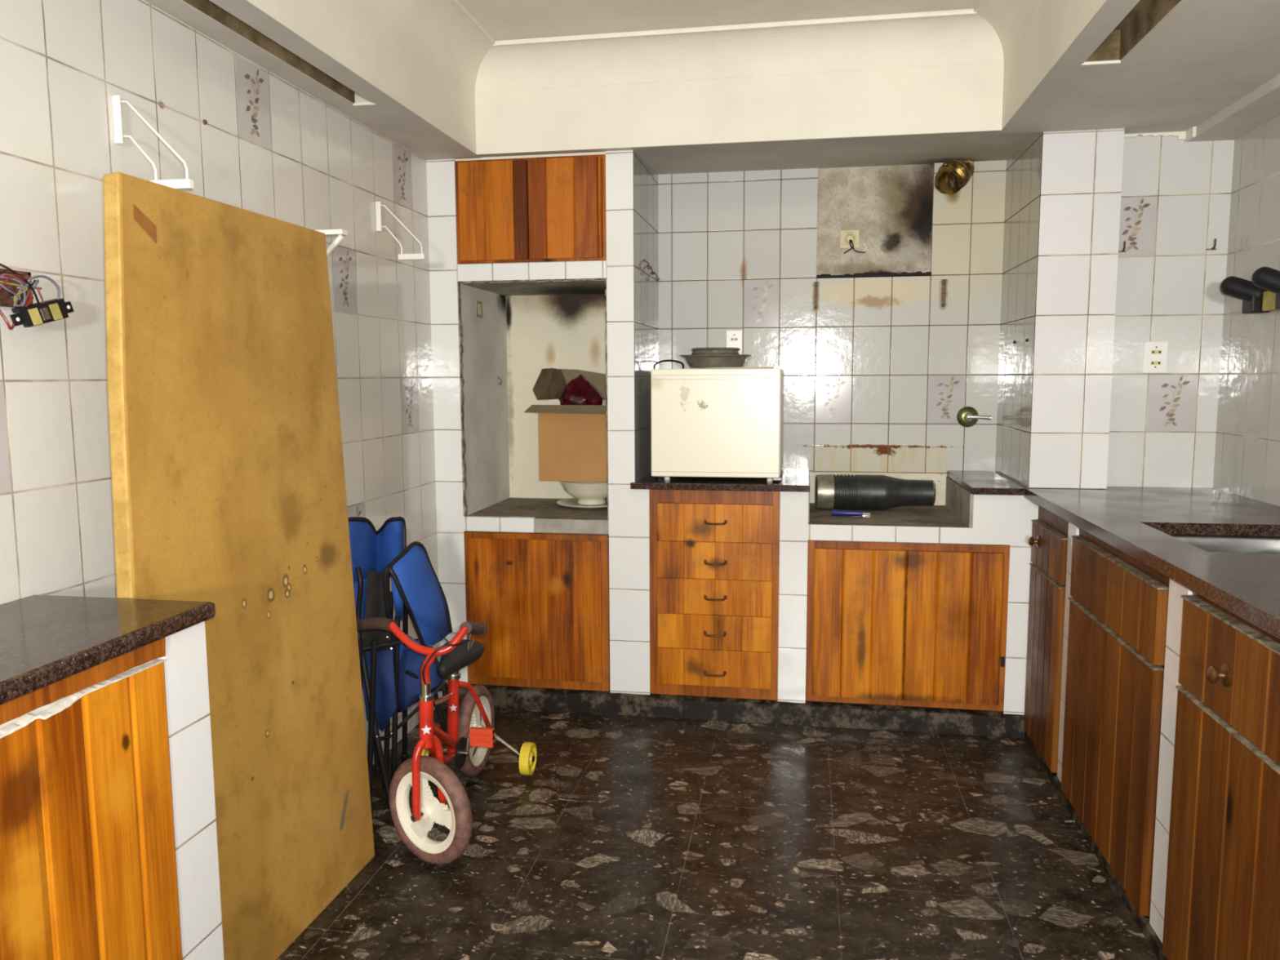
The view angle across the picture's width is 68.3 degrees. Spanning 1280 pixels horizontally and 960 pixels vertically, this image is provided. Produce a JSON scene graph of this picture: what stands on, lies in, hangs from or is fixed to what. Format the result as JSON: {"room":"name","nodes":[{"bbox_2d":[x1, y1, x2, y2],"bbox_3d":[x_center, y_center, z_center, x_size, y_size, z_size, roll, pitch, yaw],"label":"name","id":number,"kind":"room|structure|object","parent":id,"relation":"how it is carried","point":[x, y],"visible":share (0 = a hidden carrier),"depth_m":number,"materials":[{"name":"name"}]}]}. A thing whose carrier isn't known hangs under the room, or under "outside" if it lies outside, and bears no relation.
{"room":"kitchen","nodes":[
{"label":"kitchen","id":0,"kind":"room"},
{"bbox_2d":[156,621,223,959],"bbox_3d":[-0.947,0.673,1.697,0.338,0.856,0.110,1,6,10],"label":"wall","id":1,"kind":"structure","parent":0,"point":[185,665],"depth_m":1.65,"materials":[{"name":"tile"}]},
{"bbox_2d":[0,0,441,764],"bbox_3d":[-1.243,-0.082,1.289,0.111,2.450,4.720,1,6,10],"label":"wall","id":2,"kind":"structure","parent":0,"point":[267,146],"depth_m":1.97,"materials":[{"name":"tile"}]},
{"bbox_2d":[0,263,60,329],"bbox_3d":[-1.100,-0.318,1.635,0.047,0.115,0.218,1,6,10],"label":"wires","id":3,"kind":"object","parent":2,"relation":"attached to","point":[16,290],"visible":1,"depth_m":1.66,"materials":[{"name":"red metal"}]},
{"bbox_2d":[9,298,74,327],"bbox_3d":[-1.075,-0.302,1.698,0.025,0.057,0.141,1,6,10],"label":"switch","id":4,"kind":"object","parent":3,"relation":"hanging from","point":[33,314],"visible":1,"depth_m":1.69,"materials":[{"name":"black plastic"}]},
{"bbox_2d":[111,95,194,190],"bbox_3d":[-0.988,-0.685,1.918,0.162,0.188,0.020,1,6,10],"label":"bracket","id":5,"kind":"object","parent":2,"relation":"attached to","point":[178,184],"visible":0.98,"depth_m":1.91,"materials":[{"name":"white metal"}]},
{"bbox_2d":[182,0,355,103],"bbox_3d":[-1.149,-0.932,0.820,0.090,0.087,4.020,1,6,10],"label":"trim","id":6,"kind":"structure","parent":2,"relation":"attached to","point":[208,7],"depth_m":2.33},
{"bbox_2d":[315,229,347,256],"bbox_3d":[-0.871,-0.578,2.501,0.198,0.165,0.028,1,6,10],"label":"shelf bracket","id":7,"kind":"object","parent":2,"relation":"attached to","point":[340,233],"visible":0.31,"depth_m":2.48,"materials":[{"name":"white metal"}]},
{"bbox_2d":[375,201,425,260],"bbox_3d":[-0.784,-0.817,3.093,0.162,0.188,0.020,1,6,10],"label":"bracket","id":8,"kind":"object","parent":2,"relation":"attached to","point":[421,255],"visible":1,"depth_m":3.09,"materials":[{"name":"white metal"}]},
{"bbox_2d":[352,59,1120,106],"bbox_3d":[0.196,-1.091,2.604,2.108,0.007,0.008,1,6,10],"label":"trim","id":9,"kind":"structure","parent":2,"relation":"attached to","point":[1106,62],"depth_m":2.44,"materials":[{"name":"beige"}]},
{"bbox_2d":[426,159,467,683],"bbox_3d":[-0.675,-0.212,3.933,0.109,2.120,0.680,1,6,10],"label":"wall","id":10,"kind":"structure","parent":0,"point":[441,174],"depth_m":3.58,"materials":[{"name":"tile"}]},
{"bbox_2d":[463,515,535,532],"bbox_3d":[-0.537,0.169,3.619,0.281,0.054,0.030,1,6,10],"label":"wall strip","id":11,"kind":"object","parent":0,"point":[471,523],"visible":1,"depth_m":3.60,"materials":[{"name":"tile"}]},
{"bbox_2d":[455,151,605,160],"bbox_3d":[-0.388,-1.209,3.521,0.569,0.051,0.170,1,6,10],"label":"wall","id":12,"kind":"structure","parent":0,"point":[595,153],"depth_m":3.44,"materials":[{"name":"paint"}]},
{"bbox_2d":[144,0,480,159],"bbox_3d":[-1.089,-0.967,1.163,0.212,0.085,4.720,1,6,10],"label":"ceiling","id":13,"kind":"structure","parent":12,"relation":"attached to","point":[388,117],"depth_m":2.52,"materials":[{"name":"paint"}]},
{"bbox_2d":[476,129,1040,174],"bbox_3d":[0.631,-1.244,3.564,2.780,0.090,0.733,1,6,10],"label":"ceiling","id":14,"kind":"structure","parent":12,"relation":"attached to","point":[984,145],"depth_m":3.46,"materials":[{"name":"paint"}]},
{"bbox_2d":[457,260,606,281],"bbox_3d":[-0.395,-0.774,3.515,0.571,0.062,0.080,1,6,10],"label":"lintel","id":15,"kind":"object","parent":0,"point":[597,268],"visible":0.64,"depth_m":3.48,"materials":[{"name":"tile"}]},
{"bbox_2d":[454,154,606,264],"bbox_3d":[-0.400,-0.989,3.468,0.566,0.372,0.050,1,6,10],"label":"upper cabinet","id":16,"kind":"object","parent":15,"relation":"on","point":[544,209],"visible":1,"depth_m":3.44,"materials":[{"name":"red wood"}]},
{"bbox_2d":[460,280,605,295],"bbox_3d":[-0.350,-0.782,3.772,0.568,0.035,0.560,1,6,10],"label":"wall","id":17,"kind":"structure","parent":0,"point":[565,286],"depth_m":3.72,"materials":[{"name":"grey paint"}]},
{"bbox_2d":[460,284,608,519],"bbox_3d":[-0.350,-0.331,3.814,0.570,0.900,0.576,1,6,10],"label":"wall","id":18,"kind":"structure","parent":0,"point":[486,418],"depth_m":3.85,"materials":[{"name":"grey paint"}]},
{"bbox_2d":[475,300,482,317],"bbox_3d":[-0.640,-0.679,3.758,0.004,0.063,0.072,1,6,10],"label":"switch box","id":19,"kind":"object","parent":18,"relation":"attached to","point":[478,304],"visible":1,"depth_m":3.75,"materials":[{"name":"beige plastic"}]},
{"bbox_2d":[467,497,608,520],"bbox_3d":[-0.347,0.135,3.865,0.568,0.042,0.578,1,6,10],"label":"countertop","id":20,"kind":"structure","parent":18,"relation":"attached to","point":[537,508],"depth_m":3.78,"materials":[{"name":"grey stone"}]},
{"bbox_2d":[556,497,607,508],"bbox_3d":[-0.200,0.098,3.926,0.291,0.016,0.291,1,6,10],"label":"plate","id":21,"kind":"object","parent":20,"relation":"on","point":[572,502],"visible":0.52,"depth_m":3.89,"materials":[{"name":"white ceramic"}]},
{"bbox_2d":[559,480,607,505],"bbox_3d":[-0.201,0.048,3.921,0.267,0.096,0.267,1,6,10],"label":"bowl","id":22,"kind":"object","parent":21,"relation":"on","point":[589,493],"visible":0.75,"depth_m":3.83,"materials":[{"name":"white ceramic"}]},
{"bbox_2d":[524,368,607,481],"bbox_3d":[-0.245,-0.233,3.911,0.388,0.462,0.324,1,6,10],"label":"cardboard box","id":23,"kind":"object","parent":22,"relation":"on","point":[573,440],"visible":0.66,"depth_m":3.85,"materials":[{"name":"brown cardboard"}]},
{"bbox_2d":[559,374,602,404],"bbox_3d":[-0.242,-0.338,3.906,0.181,0.201,0.143,1,6,10],"label":"plastic bag","id":24,"kind":"object","parent":23,"relation":"in","point":[578,391],"visible":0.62,"depth_m":3.86,"materials":[{"name":"red plastic"}]},
{"bbox_2d":[534,519,608,534],"bbox_3d":[-0.256,0.174,3.572,0.288,0.052,0.029,1,6,10],"label":"wall","id":25,"kind":"structure","parent":0,"point":[541,526],"depth_m":3.56,"materials":[{"name":"white tile"}]},
{"bbox_2d":[457,277,608,519],"bbox_3d":[-0.397,-0.299,3.537,0.571,0.887,0.024,1,6,10],"label":"trim","id":26,"kind":"structure","parent":25,"relation":"attached to","point":[460,326],"depth_m":3.55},
{"bbox_2d":[605,150,649,694],"bbox_3d":[0.015,-0.202,3.814,0.154,2.120,0.680,1,6,10],"label":"wall","id":27,"kind":"structure","parent":0,"point":[628,508],"depth_m":3.50,"materials":[{"name":"tile"}]},
{"bbox_2d":[441,683,1025,737],"bbox_3d":[0.296,0.855,3.528,2.170,0.080,0.037,1,6,10],"label":"baseboard","id":28,"kind":"structure","parent":27,"relation":"attached to","point":[871,717],"depth_m":3.49,"materials":[{"name":"black stone"}]},
{"bbox_2d":[632,150,658,482],"bbox_3d":[0.028,-0.636,3.713,0.002,1.235,0.579,1,6,10],"label":"wall","id":29,"kind":"structure","parent":0,"point":[646,288],"depth_m":3.65,"materials":[{"name":"tile"}]},
{"bbox_2d":[644,258,652,269],"bbox_3d":[0.031,-0.827,3.619,0.031,0.041,0.012,1,6,10],"label":"wall hook","id":30,"kind":"object","parent":29,"relation":"attached to","point":[644,259],"visible":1,"depth_m":3.62,"materials":[{"name":"metal"}]},
{"bbox_2d":[246,0,1106,154],"bbox_3d":[-0.116,-1.067,0.854,1.805,0.346,4.864,1,6,10],"label":"ceiling","id":31,"kind":"structure","parent":0,"point":[438,60],"depth_m":3.13,"materials":[{"name":"paint"}]},
{"bbox_2d":[492,11,976,46],"bbox_3d":[0.277,-1.480,3.100,1.584,0.007,0.008,1,6,10],"label":"trim","id":32,"kind":"structure","parent":31,"relation":"attached to","point":[962,12],"depth_m":3.09,"materials":[{"name":"white paint"}]},
{"bbox_2d":[276,660,1158,959],"bbox_3d":[0.253,1.138,1.564,3.200,0.050,5.500,1,6,10],"label":"floor","id":33,"kind":"structure","parent":0,"point":[628,837],"depth_m":2.52,"materials":[{"name":"stone"}]},
{"bbox_2d":[0,636,182,959],"bbox_3d":[-0.891,0.719,1.062,0.024,0.806,1.119,1,6,10],"label":"base cabinet","id":34,"kind":"object","parent":33,"relation":"on","point":[88,868],"visible":0.91,"depth_m":1.41,"materials":[{"name":"brown wood"}]},
{"bbox_2d":[0,595,215,705],"bbox_3d":[-1.076,0.319,0.880,0.370,0.030,1.688,1,6,10],"label":"countertop","id":35,"kind":"structure","parent":34,"relation":"on","point":[46,640],"depth_m":1.49,"materials":[{"name":"stone"}]},
{"bbox_2d":[102,172,374,959],"bbox_3d":[-0.834,0.236,2.086,0.116,1.645,0.770,1,6,10],"label":"board","id":36,"kind":"object","parent":33,"relation":"on","point":[228,490],"visible":0.93,"depth_m":2.03,"materials":[{"name":"yellow wood"}]},
{"bbox_2d":[347,516,406,817],"bbox_3d":[-0.794,0.537,2.864,0.158,0.865,0.350,0,6,1],"label":"folding chair","id":37,"kind":"object","parent":33,"relation":"on","point":[372,550],"visible":0.8,"depth_m":2.85,"materials":[{"name":"blue fabric"}]},
{"bbox_2d":[383,541,452,783],"bbox_3d":[-0.706,0.566,3.010,0.214,0.779,0.426,-1,6,-9],"label":"folding chair","id":38,"kind":"object","parent":33,"relation":"on","point":[418,593],"visible":0.72,"depth_m":2.91,"materials":[{"name":"blue fabric"}]},
{"bbox_2d":[356,617,537,865],"bbox_3d":[-0.566,0.660,2.784,0.399,0.640,0.780,1,6,10],"label":"bicycle","id":39,"kind":"object","parent":33,"relation":"on","point":[466,731],"visible":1,"depth_m":2.51,"materials":[{"name":"red metal"}]},
{"bbox_2d":[464,530,609,691],"bbox_3d":[-0.395,0.501,3.631,0.563,0.603,0.049,1,6,10],"label":"base cabinet","id":40,"kind":"object","parent":33,"relation":"on","point":[542,599],"visible":0.99,"depth_m":3.60,"materials":[{"name":"brown wood"}]},
{"bbox_2d":[648,489,780,700],"bbox_3d":[0.272,0.424,3.491,0.477,0.780,0.078,1,6,10],"label":"drawer unit","id":41,"kind":"object","parent":33,"relation":"on","point":[714,555],"visible":1,"depth_m":3.48,"materials":[{"name":"brown wood"}]},
{"bbox_2d":[630,468,809,492],"bbox_3d":[0.336,-0.007,3.715,0.650,0.024,0.607,1,6,10],"label":"countertop","id":42,"kind":"structure","parent":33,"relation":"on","point":[792,479],"depth_m":3.46,"materials":[{"name":"stone"}]},
{"bbox_2d":[650,359,783,480],"bbox_3d":[0.299,-0.243,3.674,0.508,0.455,0.456,1,6,10],"label":"mini fridge","id":43,"kind":"object","parent":42,"relation":"on","point":[705,422],"visible":1,"depth_m":3.45,"materials":[{"name":"beige metal"}]},
{"bbox_2d":[699,367,774,368],"bbox_3d":[0.381,-0.428,3.623,0.302,0.007,0.302,1,6,10],"label":"plate","id":44,"kind":"object","parent":43,"relation":"on","point":[700,367],"visible":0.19,"depth_m":3.49,"materials":[{"name":"white metal"}]},
{"bbox_2d":[680,354,751,367],"bbox_3d":[0.292,-0.457,3.635,0.277,0.047,0.277,1,6,10],"label":"serving dish","id":45,"kind":"object","parent":44,"relation":"on","point":[695,360],"visible":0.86,"depth_m":3.54,"materials":[{"name":"grey metal"}]},
{"bbox_2d":[690,347,740,355],"bbox_3d":[0.290,-0.472,3.633,0.192,0.070,0.192,1,6,10],"label":"dish stack","id":46,"kind":"object","parent":45,"relation":"in","point":[695,350],"visible":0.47,"depth_m":3.55,"materials":[{"name":"grey metal"}]},
{"bbox_2d":[805,540,1009,711],"bbox_3d":[0.952,0.519,3.398,0.693,0.597,0.051,1,6,10],"label":"base cabinet","id":47,"kind":"object","parent":33,"relation":"on","point":[901,624],"visible":1,"depth_m":3.37,"materials":[{"name":"brown wood"}]},
{"bbox_2d":[1024,505,1068,773],"bbox_3d":[1.337,0.492,3.106,0.095,0.823,0.406,1,6,10],"label":"base cabinet","id":48,"kind":"object","parent":33,"relation":"on","point":[1048,541],"visible":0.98,"depth_m":3.06,"materials":[{"name":"red wood"}]},
{"bbox_2d":[1061,528,1169,916],"bbox_3d":[1.241,0.564,2.467,0.065,0.823,0.720,1,6,10],"label":"base cabinet","id":49,"kind":"object","parent":33,"relation":"on","point":[1118,605],"visible":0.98,"depth_m":2.37,"materials":[{"name":"red wood"}]},
{"bbox_2d":[1023,486,1279,639],"bbox_3d":[1.273,0.285,1.092,0.634,0.031,4.510,1,6,10],"label":"countertop","id":50,"kind":"structure","parent":49,"relation":"on","point":[1137,522],"depth_m":2.47,"materials":[{"name":"stone"}]},
{"bbox_2d":[1168,533,1279,553],"bbox_3d":[1.492,0.247,2.275,0.441,0.156,0.466,1,6,10],"label":"sink","id":51,"kind":"object","parent":50,"relation":"in","point":[1208,543],"visible":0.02,"depth_m":2.48,"materials":[{"name":"metal"}]},
{"bbox_2d":[1149,578,1192,942],"bbox_3d":[1.403,0.627,2.023,0.503,0.853,0.103,1,6,10],"label":"pier","id":52,"kind":"object","parent":33,"relation":"on","point":[1175,611],"visible":0.25,"depth_m":2.07,"materials":[{"name":"tile"}]},
{"bbox_2d":[1162,591,1279,959],"bbox_3d":[1.070,0.664,1.572,0.095,0.823,0.898,1,6,10],"label":"base cabinet","id":53,"kind":"object","parent":33,"relation":"on","point":[1222,902],"visible":0.97,"depth_m":1.76,"materials":[{"name":"red wood"}]},
{"bbox_2d":[506,160,1006,502],"bbox_3d":[0.432,-0.547,3.999,2.060,1.560,0.101,1,6,10],"label":"wall","id":54,"kind":"structure","parent":0,"point":[879,362],"depth_m":3.87,"materials":[{"name":"tile"}]},
{"bbox_2d":[726,329,742,354],"bbox_3d":[0.394,-0.570,3.948,0.068,0.113,0.009,1,6,10],"label":"wall socket","id":55,"kind":"object","parent":54,"relation":"attached to","point":[734,337],"visible":0.6,"depth_m":3.94,"materials":[{"name":"white plastic"}]},
{"bbox_2d":[812,281,819,311],"bbox_3d":[0.721,-0.751,3.872,0.027,0.122,0.004,1,6,10],"label":"wall slot","id":56,"kind":"object","parent":54,"relation":"attached to","point":[815,290],"visible":1,"depth_m":3.87,"materials":[{"name":"metal"}]},
{"bbox_2d":[840,230,866,253],"bbox_3d":[0.866,-0.966,3.829,0.104,0.094,0.021,1,6,10],"label":"socket","id":57,"kind":"object","parent":54,"relation":"attached to","point":[848,238],"visible":1,"depth_m":3.83,"materials":[{"name":"beige plastic"}]},
{"bbox_2d":[816,271,931,278],"bbox_3d":[0.947,-0.833,3.831,0.453,0.021,0.020,1,6,10],"label":"trim","id":58,"kind":"structure","parent":54,"relation":"attached to","point":[866,274],"depth_m":3.82,"materials":[{"name":"black wood"}]},
{"bbox_2d":[808,471,946,505],"bbox_3d":[0.980,0.037,3.913,0.552,0.133,0.010,1,6,10],"label":"strip","id":59,"kind":"object","parent":54,"relation":"attached to","point":[940,479],"visible":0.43,"depth_m":3.88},
{"bbox_2d":[811,445,946,474],"bbox_3d":[0.984,-0.085,3.901,0.542,0.112,0.006,1,6,10],"label":"wall","id":60,"kind":"structure","parent":54,"relation":"attached to","point":[824,459],"depth_m":3.90,"materials":[{"name":"white tile"}]},
{"bbox_2d":[808,502,968,528],"bbox_3d":[0.935,0.152,3.643,0.568,0.044,0.580,1,6,10],"label":"countertop","id":61,"kind":"structure","parent":54,"relation":"attached to","point":[936,516],"depth_m":3.53,"materials":[{"name":"grey stone"}]},
{"bbox_2d":[831,509,870,518],"bbox_3d":[0.787,0.130,3.547,0.152,0.024,0.116,1,6,10],"label":"utility knife","id":62,"kind":"object","parent":61,"relation":"on","point":[834,512],"visible":1,"depth_m":3.57,"materials":[{"name":"blue plastic"}]},
{"bbox_2d":[814,474,935,510],"bbox_3d":[0.925,0.049,3.729,0.459,0.140,0.145,1,6,10],"label":"flask","id":63,"kind":"object","parent":61,"relation":"on","point":[832,491],"visible":0.99,"depth_m":3.68,"materials":[{"name":"black metal"}]},
{"bbox_2d":[808,476,973,528],"bbox_3d":[0.935,0.073,3.634,0.568,0.120,0.580,1,6,10],"label":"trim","id":64,"kind":"structure","parent":54,"relation":"attached to","point":[960,501],"depth_m":3.50,"materials":[{"name":"grey stone"}]},
{"bbox_2d":[938,279,947,310],"bbox_3d":[1.218,-0.744,3.787,0.032,0.121,0.004,1,6,10],"label":"wall slot","id":65,"kind":"object","parent":54,"relation":"attached to","point":[943,300],"visible":1,"depth_m":3.79,"materials":[{"name":"metal"}]},
{"bbox_2d":[934,159,974,193],"bbox_3d":[1.233,-1.199,3.704,0.122,0.154,0.161,6,9,44],"label":"duct","id":66,"kind":"object","parent":54,"relation":"attached to","point":[951,177],"visible":0.98,"depth_m":3.68,"materials":[{"name":"gold metal"}]},
{"bbox_2d":[956,406,991,426],"bbox_3d":[1.342,-0.253,3.794,0.125,0.084,0.057,1,6,10],"label":"gas valve","id":67,"kind":"object","parent":54,"relation":"attached to","point":[967,416],"visible":1,"depth_m":3.81,"materials":[{"name":"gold metal"}]},
{"bbox_2d":[777,491,808,702],"bbox_3d":[0.599,0.443,3.683,0.101,0.862,0.480,1,6,10],"label":"wall","id":68,"kind":"structure","parent":0,"point":[793,505],"depth_m":3.44,"materials":[{"name":"tile"}]},
{"bbox_2d":[808,524,970,543],"bbox_3d":[0.886,0.190,3.380,0.561,0.057,0.040,1,6,10],"label":"wall strip","id":69,"kind":"object","parent":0,"point":[815,532],"visible":0.86,"depth_m":3.36,"materials":[{"name":"tile"}]},
{"bbox_2d":[950,478,1066,715],"bbox_3d":[1.411,0.451,3.568,0.417,0.862,0.530,1,6,10],"label":"wall","id":70,"kind":"structure","parent":0,"point":[997,519],"depth_m":3.30,"materials":[{"name":"tile"}]},
{"bbox_2d":[946,470,1025,495],"bbox_3d":[1.290,0.007,3.551,0.174,0.024,0.607,1,6,10],"label":"countertop","id":71,"kind":"structure","parent":70,"relation":"on","point":[976,482],"depth_m":3.41,"materials":[{"name":"stone"}]},
{"bbox_2d":[1024,730,1167,959],"bbox_3d":[0.980,1.155,1.031,0.045,0.028,4.700,1,6,10],"label":"baseboard","id":72,"kind":"structure","parent":70,"relation":"attached to","point":[1143,922],"depth_m":2.43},
{"bbox_2d":[995,128,1124,488],"bbox_3d":[1.521,-0.621,3.506,0.253,1.235,0.680,1,6,10],"label":"pillar","id":73,"kind":"structure","parent":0,"point":[1081,184],"depth_m":3.20,"materials":[{"name":"tile"}]},
{"bbox_2d":[1057,521,1079,782],"bbox_3d":[1.542,0.538,2.823,0.503,0.853,0.083,1,6,10],"label":"wall","id":74,"kind":"structure","parent":0,"point":[1073,530],"depth_m":2.88,"materials":[{"name":"tile"}]},
{"bbox_2d":[1088,135,1234,488],"bbox_3d":[1.849,-0.452,3.268,0.478,1.520,0.111,1,6,10],"label":"wall","id":75,"kind":"structure","parent":0,"point":[1175,197],"depth_m":3.21,"materials":[{"name":"tile"}]},
{"bbox_2d":[1118,240,1126,252],"bbox_3d":[1.636,-0.791,3.199,0.030,0.034,0.025,1,6,10],"label":"nail","id":76,"kind":"object","parent":75,"relation":"attached to","point":[1124,244],"visible":0.91,"depth_m":3.19,"materials":[{"name":"metal"}]},
{"bbox_2d":[1142,341,1168,373],"bbox_3d":[1.762,-0.419,3.226,0.075,0.107,0.009,1,6,10],"label":"wall socket","id":77,"kind":"object","parent":75,"relation":"attached to","point":[1155,353],"visible":1,"depth_m":3.22,"materials":[{"name":"white plastic"}]},
{"bbox_2d":[1124,126,1196,142],"bbox_3d":[1.706,-1.139,3.125,0.222,0.032,0.070,1,6,10],"label":"trim","id":78,"kind":"structure","parent":75,"relation":"attached to","point":[1190,134],"depth_m":3.14,"materials":[{"name":"beige"}]},
{"bbox_2d":[1206,238,1216,249],"bbox_3d":[1.913,-0.787,3.151,0.030,0.034,0.025,1,6,10],"label":"nail","id":79,"kind":"object","parent":75,"relation":"attached to","point":[1215,240],"visible":1,"depth_m":3.14,"materials":[{"name":"metal"}]},
{"bbox_2d":[1213,115,1279,506],"bbox_3d":[1.612,-0.046,0.843,0.111,2.450,4.810,1,6,10],"label":"wall","id":80,"kind":"structure","parent":0,"point":[1246,464],"depth_m":2.97,"materials":[{"name":"tile"}]},
{"bbox_2d":[1084,0,1181,62],"bbox_3d":[0.852,-0.904,0.481,0.110,0.087,4.030,1,6,10],"label":"trim","id":81,"kind":"structure","parent":80,"relation":"attached to","point":[1145,15],"depth_m":2.33,"materials":[{"name":"brown wood"}]},
{"bbox_2d":[998,0,1279,133],"bbox_3d":[1.179,-0.939,0.818,0.760,0.085,4.810,1,6,10],"label":"ceiling","id":82,"kind":"structure","parent":80,"relation":"attached to","point":[1203,56],"depth_m":2.51,"materials":[{"name":"paint"}]},
{"bbox_2d":[1187,74,1279,142],"bbox_3d":[1.483,-0.877,0.773,0.144,0.032,4.810,1,6,10],"label":"trim","id":83,"kind":"structure","parent":80,"relation":"attached to","point":[1261,105],"depth_m":2.84,"materials":[{"name":"paint"}]},
{"bbox_2d":[1220,275,1270,313],"bbox_3d":[1.858,-0.570,2.898,0.132,0.115,0.085,3,7,26],"label":"wall holder","id":84,"kind":"object","parent":80,"relation":"attached to","point":[1251,295],"visible":0.7,"depth_m":2.88,"materials":[{"name":"black plastic"}]},
{"bbox_2d":[1251,266,1279,309],"bbox_3d":[1.822,-0.550,2.692,0.133,0.121,0.085,3,7,26],"label":"wall holder","id":85,"kind":"object","parent":80,"relation":"attached to","point":[1267,278],"visible":1,"depth_m":2.69,"materials":[{"name":"black plastic"}]},
{"bbox_2d":[1262,290,1279,311],"bbox_3d":[1.877,-0.530,2.778,0.038,0.058,0.105,1,6,10],"label":"block","id":86,"kind":"object","parent":80,"relation":"attached to","point":[1268,297],"visible":0.66,"depth_m":2.79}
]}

